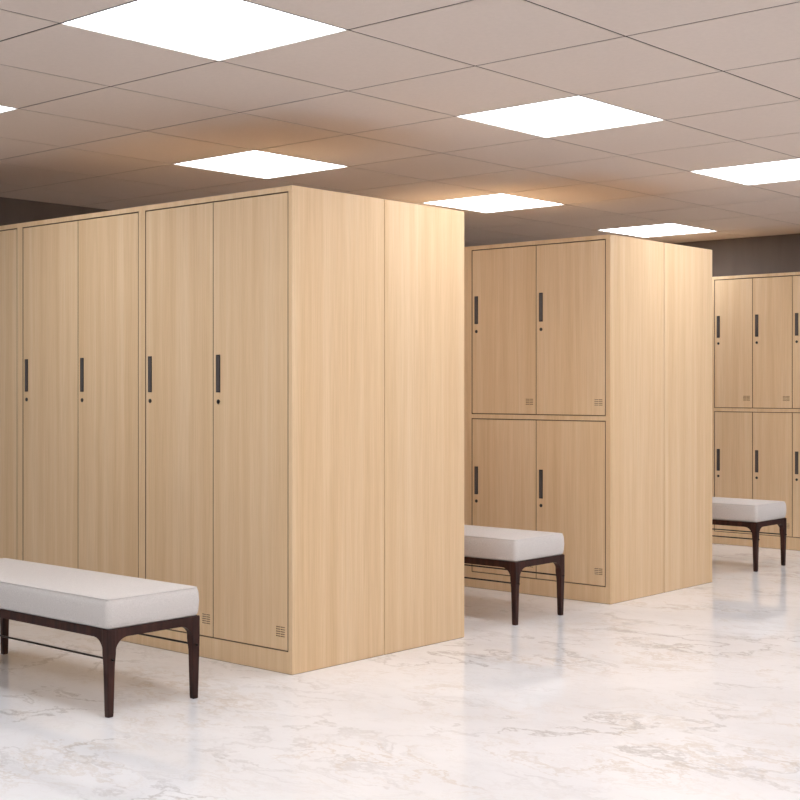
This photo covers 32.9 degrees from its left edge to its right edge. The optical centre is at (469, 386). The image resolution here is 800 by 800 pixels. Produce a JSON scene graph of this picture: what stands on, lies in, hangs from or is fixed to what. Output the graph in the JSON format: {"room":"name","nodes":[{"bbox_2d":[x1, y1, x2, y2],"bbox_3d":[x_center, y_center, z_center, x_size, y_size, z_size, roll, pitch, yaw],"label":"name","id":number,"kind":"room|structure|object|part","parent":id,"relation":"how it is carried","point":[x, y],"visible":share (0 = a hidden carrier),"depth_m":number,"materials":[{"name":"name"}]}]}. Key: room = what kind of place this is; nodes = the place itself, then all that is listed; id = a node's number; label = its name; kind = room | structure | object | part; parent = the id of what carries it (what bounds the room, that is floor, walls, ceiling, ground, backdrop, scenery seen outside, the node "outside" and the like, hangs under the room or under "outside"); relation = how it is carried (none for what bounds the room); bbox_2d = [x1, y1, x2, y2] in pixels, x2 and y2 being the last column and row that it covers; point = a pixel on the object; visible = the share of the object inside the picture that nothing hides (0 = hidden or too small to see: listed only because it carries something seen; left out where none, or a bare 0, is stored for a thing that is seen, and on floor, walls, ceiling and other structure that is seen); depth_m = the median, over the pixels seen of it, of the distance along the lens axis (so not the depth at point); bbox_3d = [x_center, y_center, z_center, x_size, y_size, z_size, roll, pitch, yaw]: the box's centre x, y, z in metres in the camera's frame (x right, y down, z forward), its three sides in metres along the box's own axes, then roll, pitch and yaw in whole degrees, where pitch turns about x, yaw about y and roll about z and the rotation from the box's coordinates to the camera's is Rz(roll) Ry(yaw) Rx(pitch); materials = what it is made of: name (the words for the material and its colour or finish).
{"room":"changing room","nodes":[
{"label":"changing room","id":0,"kind":"room"},
{"bbox_2d":[0,197,110,225],"bbox_3d":[-3.598,-0.033,6.668,0.100,2.250,12.000,0,0,40],"label":"wall","id":1,"kind":"structure","parent":0,"point":[12,211],"depth_m":7.86,"materials":[{"name":"grey paint"}]},
{"bbox_2d":[0,0,799,246],"bbox_3d":[0.729,-1.118,3.042,11.190,0.080,12.000,0,0,40],"label":"ceiling","id":2,"kind":"structure","parent":0,"point":[99,120],"depth_m":5.19,"materials":[{"name":"tile"}]},
{"bbox_2d":[0,105,16,112],"bbox_3d":[-2.175,-1.092,5.214,0.598,0.031,0.598,0,0,40],"label":"recessed light","id":3,"kind":"object","parent":2,"relation":"in","point":[2,108],"visible":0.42,"depth_m":5.26,"materials":[{"name":"white plastic"}]},
{"bbox_2d":[0,106,13,111],"bbox_3d":[-2.175,-1.089,5.214,0.594,0.018,0.594,0,0,40],"label":"diffuser","id":4,"kind":"object","parent":3,"relation":"attached to","point":[2,108],"depth_m":5.26,"materials":[{"name":"white plastic"}]},
{"bbox_2d":[61,0,346,60],"bbox_3d":[-0.790,-1.092,4.054,0.598,0.031,0.598,0,0,40],"label":"recessed light","id":5,"kind":"object","parent":2,"relation":"in","point":[216,29],"visible":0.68,"depth_m":4.06,"materials":[{"name":"white plastic"}]},
{"bbox_2d":[174,150,347,178],"bbox_3d":[-1.015,-1.092,6.598,0.598,0.031,0.598,0,0,40],"label":"recessed light","id":6,"kind":"object","parent":2,"relation":"in","point":[260,164],"visible":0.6,"depth_m":6.58,"materials":[{"name":"white plastic"}]},
{"bbox_2d":[423,193,564,212],"bbox_3d":[0.145,-1.092,7.983,0.598,0.031,0.598,0,0,40],"label":"recessed light","id":7,"kind":"object","parent":2,"relation":"in","point":[500,202],"visible":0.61,"depth_m":7.99,"materials":[{"name":"white plastic"}]},
{"bbox_2d":[456,95,663,137],"bbox_3d":[0.369,-1.092,5.439,0.598,0.031,0.598,0,0,40],"label":"recessed light","id":8,"kind":"object","parent":2,"relation":"in","point":[573,114],"visible":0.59,"depth_m":5.43,"materials":[{"name":"white plastic"}]},
{"bbox_2d":[599,223,716,237],"bbox_3d":[1.305,-1.092,9.367,0.598,0.031,0.598,0,0,40],"label":"recessed light","id":9,"kind":"object","parent":2,"relation":"in","point":[671,228],"visible":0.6,"depth_m":9.38,"materials":[{"name":"white plastic"}]},
{"bbox_2d":[690,158,799,184],"bbox_3d":[1.529,-1.092,6.823,0.598,0.031,0.598,0,0,40],"label":"recessed light","id":10,"kind":"object","parent":2,"relation":"in","point":[789,170],"visible":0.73,"depth_m":6.83,"materials":[{"name":"white plastic"}]},
{"bbox_2d":[0,543,799,799],"bbox_3d":[0.729,1.142,3.042,11.390,0.100,12.200,0,0,40],"label":"floor","id":11,"kind":"structure","parent":0,"point":[690,693],"depth_m":4.54,"materials":[{"name":"beige stone"}]},
{"bbox_2d":[0,223,19,559],"bbox_3d":[-2.292,0.166,6.798,0.930,1.853,0.506,0,0,40],"label":"tall cabinet","id":12,"kind":"object","parent":11,"relation":"on","point":[9,234],"visible":0.11,"depth_m":6.37,"materials":[{"name":"brown wood"}]},
{"bbox_2d":[20,206,141,644],"bbox_3d":[-1.578,0.166,6.200,0.930,1.853,0.506,0,0,40],"label":"tall cabinet","id":13,"kind":"object","parent":11,"relation":"on","point":[81,275],"visible":0.44,"depth_m":5.99,"materials":[{"name":"brown wood"}]},
{"bbox_3d":[-2.053,-0.051,6.271,0.023,0.150,0.004,0,0,40],"label":"handle","id":14,"kind":"part","parent":13,"relation":"part of","materials":[{"name":"metal"}]},
{"bbox_3d":[-1.901,0.134,6.157,0.436,1.738,0.018,0,0,40],"label":"door","id":15,"kind":"part","parent":13,"relation":"part of","materials":[{"name":"brown wood"}]},
{"bbox_3d":[-1.714,-0.051,5.987,0.023,0.150,0.004,0,0,40],"label":"handle","id":16,"kind":"part","parent":13,"relation":"part of","materials":[{"name":"metal"}]},
{"bbox_3d":[-1.563,0.134,5.875,0.436,1.738,0.018,0,0,40],"label":"door","id":17,"kind":"part","parent":13,"relation":"part of","materials":[{"name":"brown wood"}]},
{"bbox_2d":[0,558,199,717],"bbox_3d":[-1.542,0.893,4.991,1.263,0.399,0.391,0,0,40],"label":"bench","id":18,"kind":"object","parent":11,"relation":"on","point":[107,607],"visible":1,"depth_m":4.66,"materials":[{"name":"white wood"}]},
{"bbox_3d":[-1.895,0.947,5.514,0.033,0.290,0.033,0,0,40],"label":"leg","id":19,"kind":"part","parent":18,"relation":"part of","materials":[{"name":"brown wood"}]},
{"bbox_3d":[-1.542,0.842,4.991,1.243,0.080,0.379,0,0,40],"label":"frame","id":20,"kind":"part","parent":18,"relation":"part of","materials":[{"name":"brown wood"}]},
{"bbox_2d":[0,558,198,629],"bbox_3d":[-1.542,0.748,4.991,1.255,0.109,0.391,0,0,40],"label":"cushion","id":21,"kind":"object","parent":18,"relation":"on","point":[51,595],"depth_m":4.67,"materials":[{"name":"grey fabric"}]},
{"bbox_3d":[-1.189,0.947,4.469,0.033,0.290,0.033,0,0,40],"label":"leg","id":22,"kind":"part","parent":18,"relation":"part of","materials":[{"name":"brown wood"}]},
{"bbox_3d":[-0.966,0.947,4.735,0.033,0.290,0.033,0,0,40],"label":"leg","id":23,"kind":"part","parent":18,"relation":"part of","materials":[{"name":"brown wood"}]},
{"bbox_2d":[142,185,383,674],"bbox_3d":[-0.864,0.166,5.602,0.930,1.853,0.506,0,0,40],"label":"tall cabinet","id":24,"kind":"object","parent":11,"relation":"on","point":[263,309],"visible":0.98,"depth_m":5.33,"materials":[{"name":"brown wood"}]},
{"bbox_3d":[-1.339,-0.051,5.673,0.023,0.150,0.004,0,0,40],"label":"handle","id":25,"kind":"part","parent":24,"relation":"part of","materials":[{"name":"metal"}]},
{"bbox_3d":[-1.187,0.134,5.559,0.436,1.738,0.018,0,0,40],"label":"door","id":26,"kind":"part","parent":24,"relation":"part of","materials":[{"name":"brown wood"}]},
{"bbox_2d":[202,613,209,624],"bbox_3d":[-1.054,0.935,5.444,0.052,0.044,0.011,0,0,40],"label":"vent","id":27,"kind":"object","parent":24,"relation":"attached to","point":[205,616],"depth_m":5.44,"materials":[{"name":"brown wood"}]},
{"bbox_3d":[-1.000,-0.051,5.389,0.023,0.150,0.004,0,0,40],"label":"handle","id":28,"kind":"part","parent":24,"relation":"part of","materials":[{"name":"metal"}]},
{"bbox_3d":[-0.850,0.134,5.277,0.436,1.738,0.018,0,0,40],"label":"door","id":29,"kind":"part","parent":24,"relation":"part of","materials":[{"name":"brown wood"}]},
{"bbox_2d":[276,625,284,637],"bbox_3d":[-0.716,0.935,5.160,0.052,0.044,0.011,0,0,40],"label":"vent","id":30,"kind":"object","parent":24,"relation":"attached to","point":[280,629],"depth_m":5.16,"materials":[{"name":"brown wood"}]},
{"bbox_2d":[384,199,463,654],"bbox_3d":[-0.537,0.166,5.992,0.930,1.853,0.506,0,0,40],"label":"tall cabinet","id":31,"kind":"object","parent":11,"relation":"on","point":[424,245],"visible":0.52,"depth_m":5.68,"materials":[{"name":"brown wood"}]},
{"bbox_2d":[464,247,466,586],"bbox_3d":[-0.212,0.166,7.864,0.938,1.853,0.506,0,0,40],"label":"tall cabinet","id":32,"kind":"object","parent":11,"relation":"on","point":[465,248],"visible":0.02,"depth_m":7.38,"materials":[{"name":"brown wood"}]},
{"bbox_2d":[464,525,564,625],"bbox_3d":[-0.143,0.893,6.711,1.263,0.399,0.391,0,0,40],"label":"bench","id":33,"kind":"object","parent":11,"relation":"on","point":[513,550],"visible":0.56,"depth_m":6.30,"materials":[{"name":"grey fabric"}]},
{"bbox_3d":[-0.143,0.842,6.711,1.243,0.080,0.379,0,0,40],"label":"frame","id":34,"kind":"part","parent":33,"relation":"part of","materials":[{"name":"brown wood"}]},
{"bbox_2d":[464,525,563,561],"bbox_3d":[-0.143,0.748,6.711,1.255,0.109,0.391,0,0,40],"label":"cushion","id":35,"kind":"object","parent":33,"relation":"on","point":[481,543],"depth_m":6.31,"materials":[{"name":"grey fabric"}]},
{"bbox_3d":[0.210,0.947,6.189,0.033,0.290,0.033,0,0,40],"label":"leg","id":36,"kind":"part","parent":33,"relation":"part of","materials":[{"name":"brown wood"}]},
{"bbox_3d":[0.433,0.947,6.455,0.033,0.290,0.033,0,0,40],"label":"leg","id":37,"kind":"part","parent":33,"relation":"part of","materials":[{"name":"brown wood"}]},
{"bbox_2d":[467,234,663,603],"bbox_3d":[0.508,0.166,7.261,0.938,1.853,0.506,0,0,40],"label":"tall cabinet","id":38,"kind":"object","parent":11,"relation":"on","point":[565,336],"visible":0.94,"depth_m":7.00,"materials":[{"name":"brown wood"}]},
{"bbox_3d":[0.038,0.509,7.327,0.023,0.150,0.004,0,0,40],"label":"handle","id":39,"kind":"part","parent":38,"relation":"part of","materials":[{"name":"metal"}]},
{"bbox_3d":[0.038,-0.412,7.327,0.023,0.150,0.004,0,0,40],"label":"handle","id":40,"kind":"part","parent":38,"relation":"part of","materials":[{"name":"metal"}]},
{"bbox_3d":[0.189,0.591,7.215,0.431,0.825,0.018,0,0,40],"label":"door","id":41,"kind":"part","parent":38,"relation":"part of","materials":[{"name":"brown wood"}]},
{"bbox_3d":[0.189,-0.295,7.215,0.431,0.880,0.018,0,0,40],"label":"door","id":42,"kind":"part","parent":38,"relation":"part of","materials":[{"name":"brown wood"}]},
{"bbox_2d":[526,398,532,404],"bbox_3d":[0.320,0.081,7.101,0.052,0.036,0.011,0,0,40],"label":"vent","id":43,"kind":"object","parent":38,"relation":"attached to","point":[529,401],"depth_m":7.10,"materials":[{"name":"brown wood"}]},
{"bbox_3d":[0.373,0.509,7.046,0.023,0.150,0.004,0,0,40],"label":"handle","id":44,"kind":"part","parent":38,"relation":"part of","materials":[{"name":"metal"}]},
{"bbox_3d":[0.373,-0.412,7.046,0.023,0.150,0.004,0,0,40],"label":"handle","id":45,"kind":"part","parent":38,"relation":"part of","materials":[{"name":"metal"}]},
{"bbox_3d":[0.522,0.591,6.935,0.431,0.825,0.018,0,0,40],"label":"door","id":46,"kind":"part","parent":38,"relation":"part of","materials":[{"name":"brown wood"}]},
{"bbox_3d":[0.522,-0.295,6.935,0.431,0.880,0.018,0,0,40],"label":"door","id":47,"kind":"part","parent":38,"relation":"part of","materials":[{"name":"brown wood"}]},
{"bbox_2d":[594,568,602,575],"bbox_3d":[0.655,0.933,6.820,0.052,0.036,0.011,0,0,40],"label":"vent","id":48,"kind":"object","parent":38,"relation":"attached to","point":[597,571],"depth_m":6.82,"materials":[{"name":"brown wood"}]},
{"bbox_2d":[594,399,602,405],"bbox_3d":[0.655,0.081,6.820,0.052,0.036,0.011,0,0,40],"label":"vent","id":49,"kind":"object","parent":38,"relation":"attached to","point":[597,402],"depth_m":6.82,"materials":[{"name":"brown wood"}]},
{"bbox_2d":[664,243,711,592],"bbox_3d":[0.836,0.166,7.653,0.938,1.853,0.506,0,0,40],"label":"tall cabinet","id":50,"kind":"object","parent":11,"relation":"on","point":[687,269],"visible":0.23,"depth_m":7.32,"materials":[{"name":"brown wood"}]},
{"bbox_2d":[712,497,786,571],"bbox_3d":[1.336,0.893,8.500,1.263,0.399,0.391,0,0,40],"label":"bench","id":51,"kind":"object","parent":11,"relation":"on","point":[753,514],"visible":0.49,"depth_m":8.08,"materials":[{"name":"grey fabric"}]},
{"bbox_3d":[1.336,0.842,8.500,1.243,0.080,0.379,0,0,40],"label":"frame","id":52,"kind":"part","parent":51,"relation":"part of","materials":[{"name":"brown wood"}]},
{"bbox_2d":[712,497,785,521],"bbox_3d":[1.336,0.748,8.500,1.255,0.109,0.391,0,0,40],"label":"cushion","id":53,"kind":"object","parent":51,"relation":"on","point":[723,509],"depth_m":8.08,"materials":[{"name":"grey fabric"}]},
{"bbox_3d":[1.689,0.947,7.977,0.033,0.290,0.033,0,0,40],"label":"leg","id":54,"kind":"part","parent":51,"relation":"part of","materials":[{"name":"brown wood"}]},
{"bbox_3d":[1.913,0.947,8.244,0.033,0.290,0.033,0,0,40],"label":"leg","id":55,"kind":"part","parent":51,"relation":"part of","materials":[{"name":"brown wood"}]},
{"bbox_2d":[712,272,799,550],"bbox_3d":[2.201,0.166,9.304,0.930,1.853,0.506,0,0,40],"label":"tall cabinet","id":56,"kind":"object","parent":11,"relation":"on","point":[756,317],"visible":0.86,"depth_m":9.18,"materials":[{"name":"brown wood"}]},
{"bbox_3d":[1.726,0.509,9.375,0.023,0.150,0.004,0,0,40],"label":"handle","id":57,"kind":"part","parent":56,"relation":"part of","materials":[{"name":"metal"}]},
{"bbox_3d":[1.726,-0.412,9.375,0.023,0.150,0.004,0,0,40],"label":"handle","id":58,"kind":"part","parent":56,"relation":"part of","materials":[{"name":"metal"}]},
{"bbox_3d":[1.822,0.591,9.309,0.288,0.825,0.018,0,0,40],"label":"door","id":59,"kind":"part","parent":56,"relation":"part of","materials":[{"name":"brown wood"}]},
{"bbox_3d":[1.822,-0.295,9.309,0.288,0.880,0.018,0,0,40],"label":"door","id":60,"kind":"part","parent":56,"relation":"part of","materials":[{"name":"brown wood"}]},
{"bbox_2d":[743,396,749,400],"bbox_3d":[1.898,0.081,9.241,0.052,0.036,0.011,0,0,40],"label":"vent","id":61,"kind":"object","parent":56,"relation":"attached to","point":[745,398],"depth_m":9.24,"materials":[{"name":"brown wood"}]},
{"bbox_3d":[1.952,0.509,9.186,0.023,0.150,0.004,0,0,40],"label":"handle","id":62,"kind":"part","parent":56,"relation":"part of","materials":[{"name":"metal"}]},
{"bbox_3d":[1.952,-0.412,9.186,0.023,0.150,0.004,0,0,40],"label":"handle","id":63,"kind":"part","parent":56,"relation":"part of","materials":[{"name":"metal"}]},
{"bbox_3d":[2.047,0.591,9.120,0.290,0.825,0.018,0,0,40],"label":"door","id":64,"kind":"part","parent":56,"relation":"part of","materials":[{"name":"brown wood"}]},
{"bbox_3d":[2.047,-0.295,9.120,0.290,0.880,0.018,0,0,40],"label":"door","id":65,"kind":"part","parent":56,"relation":"part of","materials":[{"name":"brown wood"}]},
{"bbox_2d":[783,396,789,400],"bbox_3d":[2.124,0.081,9.052,0.052,0.036,0.011,0,0,40],"label":"vent","id":66,"kind":"object","parent":56,"relation":"attached to","point":[785,398],"depth_m":9.05,"materials":[{"name":"brown wood"}]},
{"bbox_3d":[2.272,0.591,8.932,0.288,0.825,0.018,0,0,40],"label":"door","id":67,"kind":"part","parent":56,"relation":"part of","materials":[{"name":"brown wood"}]},
{"bbox_3d":[2.178,0.509,8.997,0.023,0.150,0.004,0,0,40],"label":"handle","id":68,"kind":"part","parent":56,"relation":"part of","materials":[{"name":"metal"}]},
{"bbox_3d":[2.272,-0.295,8.932,0.288,0.880,0.018,0,0,40],"label":"door","id":69,"kind":"part","parent":56,"relation":"part of","materials":[{"name":"brown wood"}]},
{"bbox_3d":[2.178,-0.412,8.997,0.023,0.150,0.004,0,0,40],"label":"handle","id":70,"kind":"part","parent":56,"relation":"part of","materials":[{"name":"metal"}]},
{"bbox_2d":[670,233,799,276],"bbox_3d":[4.614,-0.033,7.680,11.390,2.250,0.100,0,0,40],"label":"wall","id":71,"kind":"structure","parent":0,"point":[774,253],"depth_m":9.76,"materials":[{"name":"grey paint"}]}
]}

